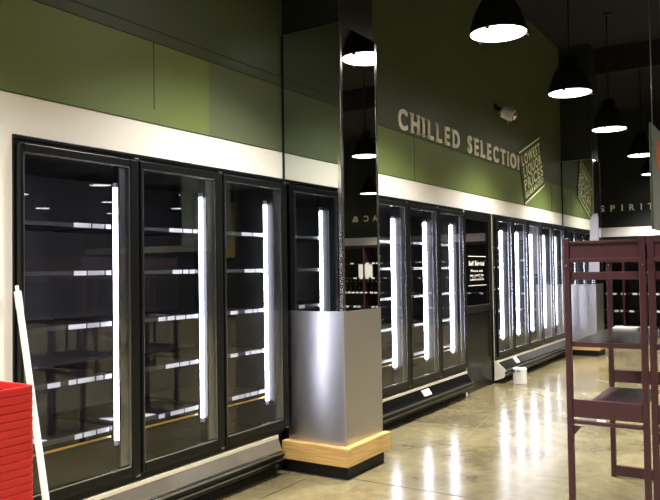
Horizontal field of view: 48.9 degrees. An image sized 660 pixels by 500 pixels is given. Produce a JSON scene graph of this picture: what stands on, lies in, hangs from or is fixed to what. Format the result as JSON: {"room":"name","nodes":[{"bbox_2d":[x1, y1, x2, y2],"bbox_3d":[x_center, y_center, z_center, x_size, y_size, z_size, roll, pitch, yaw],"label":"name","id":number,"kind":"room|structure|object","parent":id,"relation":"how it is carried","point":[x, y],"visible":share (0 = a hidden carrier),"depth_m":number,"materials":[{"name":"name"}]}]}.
{"room":"liquor store","nodes":[
{"label":"liquor store","id":0,"kind":"room"},
{"bbox_2d":[0,0,561,381],"bbox_3d":[-0.354,-0.993,5.855,0.120,5.400,17.500,-2,-2,32],"label":"wall","id":1,"kind":"structure","parent":0,"point":[429,66],"depth_m":5.29,"materials":[{"name":"paint"}]},
{"bbox_2d":[33,0,281,109],"bbox_3d":[-2.672,-1.176,2.065,0.003,0.505,8.610,-2,-2,32],"label":"trim","id":2,"kind":"structure","parent":1,"relation":"attached to","point":[33,0],"depth_m":4.56,"materials":[{"name":"grey"}]},
{"bbox_2d":[209,62,281,150],"bbox_3d":[-0.504,-1.027,5.619,0.120,0.514,1.420,-2,-2,32],"label":"wall panel","id":3,"kind":"object","parent":1,"relation":"attached to","point":[243,108],"visible":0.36,"depth_m":5.31,"materials":[{"name":"green paint"}]},
{"bbox_2d":[0,89,561,213],"bbox_3d":[-0.442,-0.771,5.588,0.004,0.006,16.960,-2,-2,32],"label":"trim","id":4,"kind":"structure","parent":1,"relation":"attached to","point":[0,89],"depth_m":4.68,"materials":[{"name":"grey"}]},
{"bbox_2d":[397,109,519,169],"bbox_3d":[1.791,-1.318,9.155,0.011,0.222,4.120,-2,-2,32],"label":"sign lettering","id":5,"kind":"object","parent":1,"relation":"attached to","point":[412,123],"depth_m":8.54,"materials":[{"name":"beige"}]},
{"bbox_2d":[377,124,551,207],"bbox_3d":[1.825,-0.949,9.201,0.003,0.472,7.126,-2,-2,32],"label":"trim","id":6,"kind":"structure","parent":1,"relation":"attached to","point":[377,124],"depth_m":7.85,"materials":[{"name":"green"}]},
{"bbox_2d":[464,210,492,393],"bbox_3d":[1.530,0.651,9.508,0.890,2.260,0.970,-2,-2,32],"label":"door","id":7,"kind":"structure","parent":1,"relation":"in","point":[477,224],"depth_m":9.62,"materials":[{"name":"black metal"}]},
{"bbox_2d":[495,104,517,123],"bbox_3d":[2.396,-1.868,9.884,0.304,0.290,0.168,-1,-2,22],"label":"security camera","id":8,"kind":"object","parent":1,"relation":"attached to","point":[507,113],"visible":1,"depth_m":9.82,"materials":[{"name":"grey plastic"}]},
{"bbox_2d":[518,137,544,204],"bbox_3d":[3.138,-1.246,11.289,0.016,1.144,1.325,-2,-2,32],"label":"price sign","id":9,"kind":"object","parent":1,"relation":"attached to","point":[531,168],"visible":1,"depth_m":11.24,"materials":[{"name":"green"}]},
{"bbox_2d":[594,38,659,76],"bbox_3d":[12.779,-3.600,7.963,20.000,0.450,0.180,-2,-2,32],"label":"beam","id":10,"kind":"structure","parent":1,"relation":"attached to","point":[630,57],"depth_m":12.64,"materials":[{"name":"black"}]},
{"bbox_2d":[215,328,659,499],"bbox_3d":[8.362,1.573,3.688,23.200,0.100,23.200,-2,-2,32],"label":"floor","id":11,"kind":"structure","parent":0,"point":[520,452],"depth_m":6.01,"materials":[{"name":"concrete"}]},
{"bbox_2d":[14,285,49,499],"bbox_3d":[-1.412,0.917,3.512,0.416,1.491,0.036,-2,-2,39],"label":"leaning pole","id":12,"kind":"object","parent":11,"relation":"on","point":[17,294],"visible":1,"depth_m":3.55,"materials":[{"name":"white"}]},
{"bbox_2d":[12,134,288,499],"bbox_3d":[-1.343,0.566,4.894,1.046,2.260,2.342,-2,-2,32],"label":"cooler","id":13,"kind":"object","parent":11,"relation":"on","point":[154,290],"visible":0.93,"depth_m":5.00,"materials":[{"name":"black glass"}]},
{"bbox_2d":[25,319,109,328],"bbox_3d":[-1.797,0.445,4.264,0.655,0.024,0.719,-2,-2,32],"label":"shelf","id":14,"kind":"object","parent":13,"relation":"attached to","point":[30,324],"depth_m":4.27,"materials":[{"name":"black metal"}]},
{"bbox_2d":[25,270,109,271],"bbox_3d":[-1.801,0.138,4.273,0.655,0.024,0.719,-2,-2,32],"label":"shelf","id":15,"kind":"object","parent":13,"relation":"attached to","point":[88,270],"depth_m":4.19,"materials":[{"name":"black metal"}]},
{"bbox_2d":[25,220,109,231],"bbox_3d":[-1.805,-0.140,4.280,0.655,0.024,0.719,-2,-2,32],"label":"shelf","id":16,"kind":"object","parent":13,"relation":"attached to","point":[30,225],"depth_m":4.25,"materials":[{"name":"black metal"}]},
{"bbox_2d":[25,368,110,385],"bbox_3d":[-1.792,0.759,4.256,0.655,0.024,0.719,-2,-2,32],"label":"shelf","id":17,"kind":"object","parent":13,"relation":"attached to","point":[41,376],"depth_m":4.30,"materials":[{"name":"black metal"}]},
{"bbox_2d":[32,416,110,444],"bbox_3d":[-1.788,1.073,4.247,0.655,0.024,0.719,-2,-2,32],"label":"shelf","id":18,"kind":"object","parent":13,"relation":"attached to","point":[52,430],"depth_m":4.30,"materials":[{"name":"black metal"}]},
{"bbox_2d":[112,183,117,187],"bbox_3d":[-1.309,-0.393,4.424,0.032,0.030,0.032,-2,-2,32],"label":"socket","id":19,"kind":"object","parent":13,"relation":"attached to","point":[114,185],"depth_m":4.41,"materials":[{"name":"grey plastic"}]},
{"bbox_2d":[113,188,118,439],"bbox_3d":[-1.298,0.384,4.403,0.027,1.525,0.027,-2,-2,32],"label":"tube light","id":20,"kind":"object","parent":13,"relation":"on","point":[115,190],"depth_m":4.39,"materials":[{"name":"white plastic"}]},
{"bbox_2d":[114,440,119,445],"bbox_3d":[-1.286,1.161,4.382,0.032,0.030,0.032,-2,-2,32],"label":"socket","id":21,"kind":"object","parent":13,"relation":"attached to","point":[116,442],"depth_m":4.37,"materials":[{"name":"grey plastic"}]},
{"bbox_2d":[54,313,191,322],"bbox_3d":[-1.378,0.457,4.929,0.655,0.024,0.669,-2,-2,32],"label":"shelf","id":22,"kind":"object","parent":13,"relation":"attached to","point":[148,317],"depth_m":4.82,"materials":[{"name":"black metal"}]},
{"bbox_2d":[53,226,195,234],"bbox_3d":[-1.387,-0.128,4.946,0.655,0.024,0.669,-2,-2,32],"label":"shelf","id":23,"kind":"object","parent":13,"relation":"attached to","point":[147,230],"depth_m":4.84,"materials":[{"name":"black metal"}]},
{"bbox_2d":[54,399,196,423],"bbox_3d":[-1.369,1.085,4.912,0.655,0.024,0.669,-2,-2,32],"label":"shelf","id":24,"kind":"object","parent":13,"relation":"attached to","point":[104,413],"depth_m":4.85,"materials":[{"name":"black metal"}]},
{"bbox_2d":[54,356,196,372],"bbox_3d":[-1.374,0.771,4.921,0.655,0.024,0.669,-2,-2,32],"label":"shelf","id":25,"kind":"object","parent":13,"relation":"attached to","point":[151,363],"depth_m":4.85,"materials":[{"name":"black metal"}]},
{"bbox_2d":[144,231,249,237],"bbox_3d":[-0.982,-0.116,5.588,0.655,0.024,0.666,-2,-2,32],"label":"shelf","id":26,"kind":"object","parent":13,"relation":"attached to","point":[228,233],"depth_m":5.47,"materials":[{"name":"black metal"}]},
{"bbox_2d":[199,197,204,417],"bbox_3d":[-0.892,0.396,5.047,0.027,1.525,0.027,-2,-2,32],"label":"tube light","id":27,"kind":"object","parent":13,"relation":"on","point":[201,199],"depth_m":5.05,"materials":[{"name":"white plastic"}]},
{"bbox_2d":[144,308,261,314],"bbox_3d":[-0.974,0.469,5.572,0.655,0.024,0.666,-2,-2,32],"label":"shelf","id":28,"kind":"object","parent":13,"relation":"attached to","point":[231,311],"depth_m":5.49,"materials":[{"name":"black metal"}]},
{"bbox_2d":[145,384,262,403],"bbox_3d":[-0.965,1.097,5.555,0.655,0.024,0.666,-2,-2,32],"label":"shelf","id":29,"kind":"object","parent":13,"relation":"attached to","point":[189,394],"depth_m":5.49,"materials":[{"name":"black metal"}]},
{"bbox_2d":[145,346,263,359],"bbox_3d":[-0.969,0.783,5.564,0.655,0.024,0.666,-2,-2,32],"label":"shelf","id":30,"kind":"object","parent":13,"relation":"attached to","point":[193,352],"depth_m":5.49,"materials":[{"name":"black metal"}]},
{"bbox_2d":[263,205,268,400],"bbox_3d":[-0.499,0.407,5.671,0.027,1.525,0.027,-2,-2,32],"label":"tube light","id":31,"kind":"object","parent":13,"relation":"on","point":[265,207],"depth_m":5.67,"materials":[{"name":"white plastic"}]},
{"bbox_2d":[281,0,390,479],"bbox_3d":[0.021,-1.000,5.779,0.597,5.400,0.670,-2,-2,32],"label":"column","id":32,"kind":"structure","parent":11,"relation":"on","point":[329,71],"depth_m":5.55,"materials":[{"name":"silver metal"}]},
{"bbox_2d":[282,195,473,439],"bbox_3d":[0.437,0.617,7.698,1.071,2.260,3.141,-2,-2,32],"label":"cooler","id":33,"kind":"object","parent":11,"relation":"on","point":[422,245],"visible":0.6,"depth_m":8.14,"materials":[{"name":"black"}]},
{"bbox_2d":[391,219,396,366],"bbox_3d":[0.659,0.441,7.510,0.042,1.525,0.042,-2,-2,32],"label":"tube light","id":34,"kind":"object","parent":33,"relation":"on","point":[393,221],"depth_m":7.50,"materials":[{"name":"white plastic"}]},
{"bbox_2d":[380,294,422,297],"bbox_3d":[0.583,0.514,8.044,0.655,0.024,0.685,-2,-2,32],"label":"shelf","id":35,"kind":"object","parent":33,"relation":"attached to","point":[381,296],"depth_m":7.97,"materials":[{"name":"black metal"}]},
{"bbox_2d":[381,322,422,327],"bbox_3d":[0.587,0.828,8.035,0.655,0.024,0.685,-2,-2,32],"label":"shelf","id":36,"kind":"object","parent":33,"relation":"attached to","point":[383,324],"depth_m":8.00,"materials":[{"name":"black metal"}]},
{"bbox_2d":[381,349,423,357],"bbox_3d":[0.592,1.142,8.026,0.655,0.024,0.685,-2,-2,32],"label":"shelf","id":37,"kind":"object","parent":33,"relation":"attached to","point":[386,353],"depth_m":8.00,"materials":[{"name":"black metal"}]},
{"bbox_2d":[379,243,441,246],"bbox_3d":[0.989,-0.058,8.717,0.655,0.024,0.685,-2,-2,32],"label":"shelf","id":38,"kind":"object","parent":33,"relation":"attached to","point":[412,245],"depth_m":8.67,"materials":[{"name":"black metal"}]},
{"bbox_2d":[380,292,447,294],"bbox_3d":[0.997,0.526,8.701,0.655,0.024,0.685,-2,-2,32],"label":"shelf","id":39,"kind":"object","parent":33,"relation":"attached to","point":[412,293],"depth_m":8.67,"materials":[{"name":"black metal"}]},
{"bbox_2d":[381,318,448,322],"bbox_3d":[1.002,0.840,8.693,0.655,0.024,0.685,-2,-2,32],"label":"shelf","id":40,"kind":"object","parent":33,"relation":"attached to","point":[414,320],"depth_m":8.63,"materials":[{"name":"black metal"}]},
{"bbox_2d":[381,343,449,350],"bbox_3d":[1.006,1.154,8.684,0.655,0.024,0.685,-2,-2,32],"label":"shelf","id":41,"kind":"object","parent":33,"relation":"attached to","point":[415,346],"depth_m":8.65,"materials":[{"name":"black metal"}]},
{"bbox_2d":[422,222,428,358],"bbox_3d":[1.073,0.453,8.168,0.042,1.525,0.042,-2,-2,32],"label":"tube light","id":42,"kind":"object","parent":33,"relation":"on","point":[425,225],"depth_m":8.16,"materials":[{"name":"white plastic"}]},
{"bbox_2d":[449,225,454,351],"bbox_3d":[1.475,0.465,8.806,0.042,1.525,0.042,-2,-2,32],"label":"tube light","id":43,"kind":"object","parent":33,"relation":"on","point":[451,227],"depth_m":8.80,"materials":[{"name":"white plastic"}]},
{"bbox_2d":[257,363,637,499],"bbox_3d":[4.061,1.542,2.148,10.638,0.002,15.810,-2,-2,32],"label":"trim","id":44,"kind":"structure","parent":11,"relation":"on","point":[580,363],"depth_m":5.12,"materials":[{"name":"brown"}]},
{"bbox_2d":[468,399,510,434],"bbox_3d":[1.703,1.726,7.620,0.254,0.001,1.983,-2,-2,32],"label":"trim","id":45,"kind":"structure","parent":11,"relation":"on","point":[510,399],"depth_m":7.42,"materials":[{"name":"brown"}]},
{"bbox_2d":[512,367,526,383],"bbox_3d":[2.521,1.668,9.642,0.164,0.205,0.170,-2,-2,32],"label":"bucket","id":46,"kind":"object","parent":11,"relation":"on","point":[519,373],"visible":1,"depth_m":9.58,"materials":[{"name":"white plastic"}]},
{"bbox_2d":[491,214,565,383],"bbox_3d":[2.793,0.685,11.416,1.104,2.260,3.598,-2,-2,32],"label":"cooler","id":47,"kind":"object","parent":11,"relation":"on","point":[528,312],"visible":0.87,"depth_m":10.94,"materials":[{"name":"black"}]},
{"bbox_2d":[499,231,503,337],"bbox_3d":[2.443,0.493,10.343,0.042,1.525,0.042,-2,-2,32],"label":"tube light","id":48,"kind":"object","parent":47,"relation":"on","point":[501,233],"depth_m":10.34,"materials":[{"name":"white plastic"}]},
{"bbox_2d":[515,233,519,333],"bbox_3d":[2.823,0.504,10.946,0.042,1.525,0.042,-2,-2,32],"label":"tube light","id":49,"kind":"object","parent":47,"relation":"on","point":[517,235],"depth_m":10.94,"materials":[{"name":"white plastic"}]},
{"bbox_2d":[529,234,533,330],"bbox_3d":[3.203,0.515,11.549,0.042,1.525,0.042,-2,-2,32],"label":"tube light","id":50,"kind":"object","parent":47,"relation":"on","point":[531,236],"depth_m":11.54,"materials":[{"name":"white plastic"}]},
{"bbox_2d":[542,236,545,326],"bbox_3d":[3.583,0.526,12.152,0.042,1.525,0.042,-2,-2,32],"label":"tube light","id":51,"kind":"object","parent":47,"relation":"on","point":[543,237],"depth_m":12.14,"materials":[{"name":"white plastic"}]},
{"bbox_2d":[555,237,557,323],"bbox_3d":[3.950,0.537,12.736,0.042,1.525,0.042,-2,-2,32],"label":"tube light","id":52,"kind":"object","parent":47,"relation":"on","point":[556,238],"depth_m":12.73,"materials":[{"name":"white plastic"}]},
{"bbox_2d":[558,43,605,355],"bbox_3d":[4.470,-0.871,12.844,0.597,5.400,0.670,-2,-2,32],"label":"column","id":53,"kind":"structure","parent":11,"relation":"on","point":[580,166],"depth_m":12.63,"materials":[{"name":"black paint"}]},
{"bbox_2d":[589,213,599,271],"bbox_3d":[4.511,-0.112,12.441,0.175,1.020,0.048,-2,-2,32],"label":"board","id":54,"kind":"object","parent":53,"relation":"attached to","point":[594,224],"visible":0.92,"depth_m":12.42,"materials":[{"name":"grey"}]},
{"bbox_2d":[563,236,659,499],"bbox_3d":[1.927,0.790,4.726,0.455,1.708,1.247,-2,-2,32],"label":"display rack","id":55,"kind":"object","parent":11,"relation":"on","point":[614,404],"visible":1,"depth_m":4.28,"materials":[{"name":"brown wood"}]},
{"bbox_2d":[570,271,647,279],"bbox_3d":[1.917,0.159,4.742,0.385,0.046,1.208,-2,-2,32],"label":"shelf","id":56,"kind":"object","parent":55,"relation":"attached to","point":[609,275],"depth_m":4.22,"materials":[{"name":"brown wood"}]},
{"bbox_2d":[573,387,658,429],"bbox_3d":[1.771,0.955,4.470,0.385,0.145,0.640,-2,-2,32],"label":"shelf","id":57,"kind":"object","parent":55,"relation":"attached to","point":[614,403],"depth_m":4.23,"materials":[{"name":"brown wood"}]},
{"bbox_2d":[573,328,659,343],"bbox_3d":[1.925,0.561,4.734,0.395,0.014,1.168,-2,-2,32],"label":"shelf","id":58,"kind":"object","parent":55,"relation":"attached to","point":[617,336],"depth_m":4.58,"materials":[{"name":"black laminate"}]},
{"bbox_2d":[612,326,640,329],"bbox_3d":[2.116,0.556,5.184,0.168,0.012,0.125,-2,-2,32],"label":"box","id":59,"kind":"object","parent":55,"relation":"on","point":[615,327],"visible":0.93,"depth_m":5.15,"materials":[{"name":"white cardboard"}]},
{"bbox_2d":[602,236,659,328],"bbox_3d":[7.144,0.806,17.570,5.800,2.230,0.570,-2,-2,32],"label":"wall shelving","id":60,"kind":"object","parent":11,"relation":"on","point":[626,293],"visible":0.13,"depth_m":17.65,"materials":[{"name":"black wood"}]},
{"bbox_2d":[647,236,659,499],"bbox_3d":[2.321,0.778,4.478,0.455,1.708,1.247,-2,-2,32],"label":"display rack","id":61,"kind":"object","parent":11,"relation":"on","point":[653,245],"visible":1,"depth_m":4.07,"materials":[{"name":"brown wood"}]},
{"bbox_2d":[655,271,659,278],"bbox_3d":[2.311,0.147,4.494,0.385,0.046,1.208,-2,-2,32],"label":"shelf","id":62,"kind":"object","parent":61,"relation":"attached to","point":[657,273],"depth_m":4.08,"materials":[{"name":"red wood"}]},
{"bbox_2d":[658,405,659,431],"bbox_3d":[2.165,0.942,4.221,0.385,0.145,0.640,-2,-2,32],"label":"shelf","id":63,"kind":"object","parent":61,"relation":"attached to","point":[658,405],"depth_m":4.05,"materials":[{"name":"brown wood"}]},
{"bbox_3d":[-1.423,1.436,2.719,0.340,0.404,0.500,-2,-2,32],"label":"stand","id":64,"kind":"object","parent":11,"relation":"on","visible":0},
{"bbox_3d":[-1.427,1.128,2.728,0.340,0.208,0.500,-2,-2,32],"label":"shopping basket","id":65,"kind":"object","parent":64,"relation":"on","visible":0},
{"bbox_3d":[-1.428,1.097,2.729,0.340,0.208,0.500,-2,-2,32],"label":"shopping basket","id":66,"kind":"object","parent":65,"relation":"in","visible":0},
{"bbox_3d":[-1.428,1.066,2.730,0.340,0.208,0.500,-2,-2,32],"label":"shopping basket","id":67,"kind":"object","parent":66,"relation":"on","visible":0},
{"bbox_2d":[0,489,32,499],"bbox_3d":[-1.429,1.034,2.730,0.340,0.208,0.500,-2,-2,32],"label":"shopping basket","id":68,"kind":"object","parent":67,"relation":"on","point":[26,495],"visible":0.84,"depth_m":2.80,"materials":[{"name":"red plastic"}]},
{"bbox_2d":[0,481,32,498],"bbox_3d":[-1.429,1.003,2.731,0.340,0.208,0.500,-2,-2,32],"label":"shopping basket","id":69,"kind":"object","parent":68,"relation":"on","point":[22,488],"visible":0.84,"depth_m":2.78,"materials":[{"name":"red plastic"}]},
{"bbox_2d":[0,473,32,490],"bbox_3d":[-1.429,0.972,2.732,0.340,0.208,0.500,-2,-2,32],"label":"shopping basket","id":70,"kind":"object","parent":69,"relation":"on","point":[25,479],"visible":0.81,"depth_m":2.78,"materials":[{"name":"red plastic"}]},
{"bbox_2d":[0,465,32,481],"bbox_3d":[-1.430,0.941,2.733,0.340,0.208,0.500,-2,-2,32],"label":"shopping basket","id":71,"kind":"object","parent":70,"relation":"on","point":[21,472],"visible":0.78,"depth_m":2.78,"materials":[{"name":"red plastic"}]},
{"bbox_2d":[0,457,32,473],"bbox_3d":[-1.430,0.910,2.734,0.340,0.208,0.500,-2,-2,32],"label":"shopping basket","id":72,"kind":"object","parent":71,"relation":"on","point":[28,462],"visible":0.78,"depth_m":2.79,"materials":[{"name":"red plastic"}]},
{"bbox_2d":[0,449,32,465],"bbox_3d":[-1.431,0.879,2.735,0.340,0.208,0.500,-2,-2,32],"label":"shopping basket","id":73,"kind":"object","parent":72,"relation":"on","point":[16,457],"visible":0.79,"depth_m":2.79,"materials":[{"name":"red plastic"}]},
{"bbox_2d":[0,441,32,456],"bbox_3d":[-1.431,0.847,2.736,0.340,0.208,0.500,-2,-2,32],"label":"shopping basket","id":74,"kind":"object","parent":73,"relation":"on","point":[23,447],"visible":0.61,"depth_m":2.79,"materials":[{"name":"red plastic"}]},
{"bbox_2d":[0,433,32,448],"bbox_3d":[-1.432,0.816,2.736,0.340,0.208,0.500,-2,-2,32],"label":"shopping basket","id":75,"kind":"object","parent":74,"relation":"on","point":[27,438],"visible":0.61,"depth_m":2.79,"materials":[{"name":"red plastic"}]},
{"bbox_2d":[0,425,32,440],"bbox_3d":[-1.432,0.785,2.737,0.340,0.208,0.500,-2,-2,32],"label":"shopping basket","id":76,"kind":"object","parent":75,"relation":"on","point":[22,431],"visible":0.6,"depth_m":2.79,"materials":[{"name":"red plastic"}]},
{"bbox_2d":[0,417,32,431],"bbox_3d":[-1.433,0.754,2.738,0.340,0.208,0.500,-2,-2,32],"label":"shopping basket","id":77,"kind":"object","parent":76,"relation":"on","point":[17,424],"visible":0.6,"depth_m":2.79,"materials":[{"name":"red plastic"}]},
{"bbox_2d":[0,409,32,423],"bbox_3d":[-1.433,0.723,2.739,0.340,0.208,0.500,-2,-2,32],"label":"shopping basket","id":78,"kind":"object","parent":77,"relation":"on","point":[26,414],"visible":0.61,"depth_m":2.79,"materials":[{"name":"red plastic"}]},
{"bbox_2d":[0,401,32,414],"bbox_3d":[-1.434,0.692,2.740,0.340,0.208,0.500,-2,-2,32],"label":"shopping basket","id":79,"kind":"object","parent":78,"relation":"on","point":[20,407],"visible":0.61,"depth_m":2.79,"materials":[{"name":"red plastic"}]},
{"bbox_2d":[0,393,32,406],"bbox_3d":[-1.434,0.660,2.741,0.340,0.208,0.500,-2,-2,32],"label":"shopping basket","id":80,"kind":"object","parent":79,"relation":"on","point":[25,398],"visible":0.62,"depth_m":2.79,"materials":[{"name":"red plastic"}]},
{"bbox_2d":[0,381,32,398],"bbox_3d":[-1.435,0.629,2.741,0.340,0.208,0.500,-2,-2,32],"label":"shopping basket","id":81,"kind":"object","parent":80,"relation":"on","point":[7,389],"visible":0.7,"depth_m":2.83,"materials":[{"name":"red plastic"}]},
{"bbox_2d":[516,0,659,111],"bbox_3d":[8.283,-3.924,3.838,23.200,0.100,23.200,-2,-2,32],"label":"ceiling","id":82,"kind":"structure","parent":0,"point":[628,20],"depth_m":11.80,"materials":[{"name":"black"}]},
{"bbox_2d":[469,0,529,44],"bbox_3d":[1.479,-2.801,6.474,0.516,1.805,0.532,-2,-2,32],"label":"pendant lamp","id":83,"kind":"object","parent":82,"relation":"hanging from","point":[494,21],"visible":1,"depth_m":6.31,"materials":[{"name":"black metal"}]},
{"bbox_2d":[548,0,593,99],"bbox_3d":[2.860,-2.759,8.724,0.516,1.805,0.532,-2,-2,32],"label":"pendant lamp","id":84,"kind":"object","parent":82,"relation":"hanging from","point":[570,80],"visible":1,"depth_m":8.59,"materials":[{"name":"black metal"}]},
{"bbox_2d":[591,13,627,133],"bbox_3d":[4.228,-2.715,11.064,0.516,1.805,0.532,-2,-2,32],"label":"pendant lamp","id":85,"kind":"object","parent":82,"relation":"hanging from","point":[609,118],"visible":1,"depth_m":10.95,"materials":[{"name":"black metal"}]},
{"bbox_2d":[627,70,649,158],"bbox_3d":[5.865,-2.665,13.720,0.516,1.805,0.532,-2,-2,32],"label":"pendant lamp","id":86,"kind":"object","parent":82,"relation":"hanging from","point":[639,147],"visible":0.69,"depth_m":13.61,"materials":[{"name":"black metal"}]},
{"bbox_2d":[641,96,653,176],"bbox_3d":[7.350,-2.609,16.566,0.516,1.805,0.532,-2,-2,32],"label":"pendant lamp","id":87,"kind":"object","parent":82,"relation":"hanging from","point":[646,168],"visible":0.27,"depth_m":16.51,"materials":[{"name":"black metal"}]},
{"bbox_2d":[649,0,659,230],"bbox_3d":[2.664,-1.944,5.952,0.020,3.580,0.850,-2,-2,32],"label":"hanging banner","id":88,"kind":"object","parent":82,"relation":"hanging from","point":[654,133],"visible":1,"depth_m":5.67,"materials":[{"name":"grey"}]},
{"bbox_2d":[656,140,659,171],"bbox_3d":[2.654,-0.756,5.859,0.002,0.260,0.320,-2,-2,32],"label":"print","id":89,"kind":"object","parent":88,"relation":"attached to","point":[657,141],"depth_m":5.81,"materials":[{"name":"orange"}]},
{"bbox_2d":[598,105,659,237],"bbox_3d":[14.442,-0.997,13.480,23.200,5.400,0.230,-2,-2,32],"label":"wall","id":90,"kind":"structure","parent":0,"point":[622,182],"depth_m":17.90,"materials":[{"name":"black paint"}]},
{"bbox_2d":[601,203,650,211],"bbox_3d":[7.391,-1.050,17.811,1.500,0.159,0.013,-2,-2,32],"label":"sign lettering","id":91,"kind":"object","parent":90,"relation":"attached to","point":[630,206],"depth_m":17.92,"materials":[{"name":"beige"}]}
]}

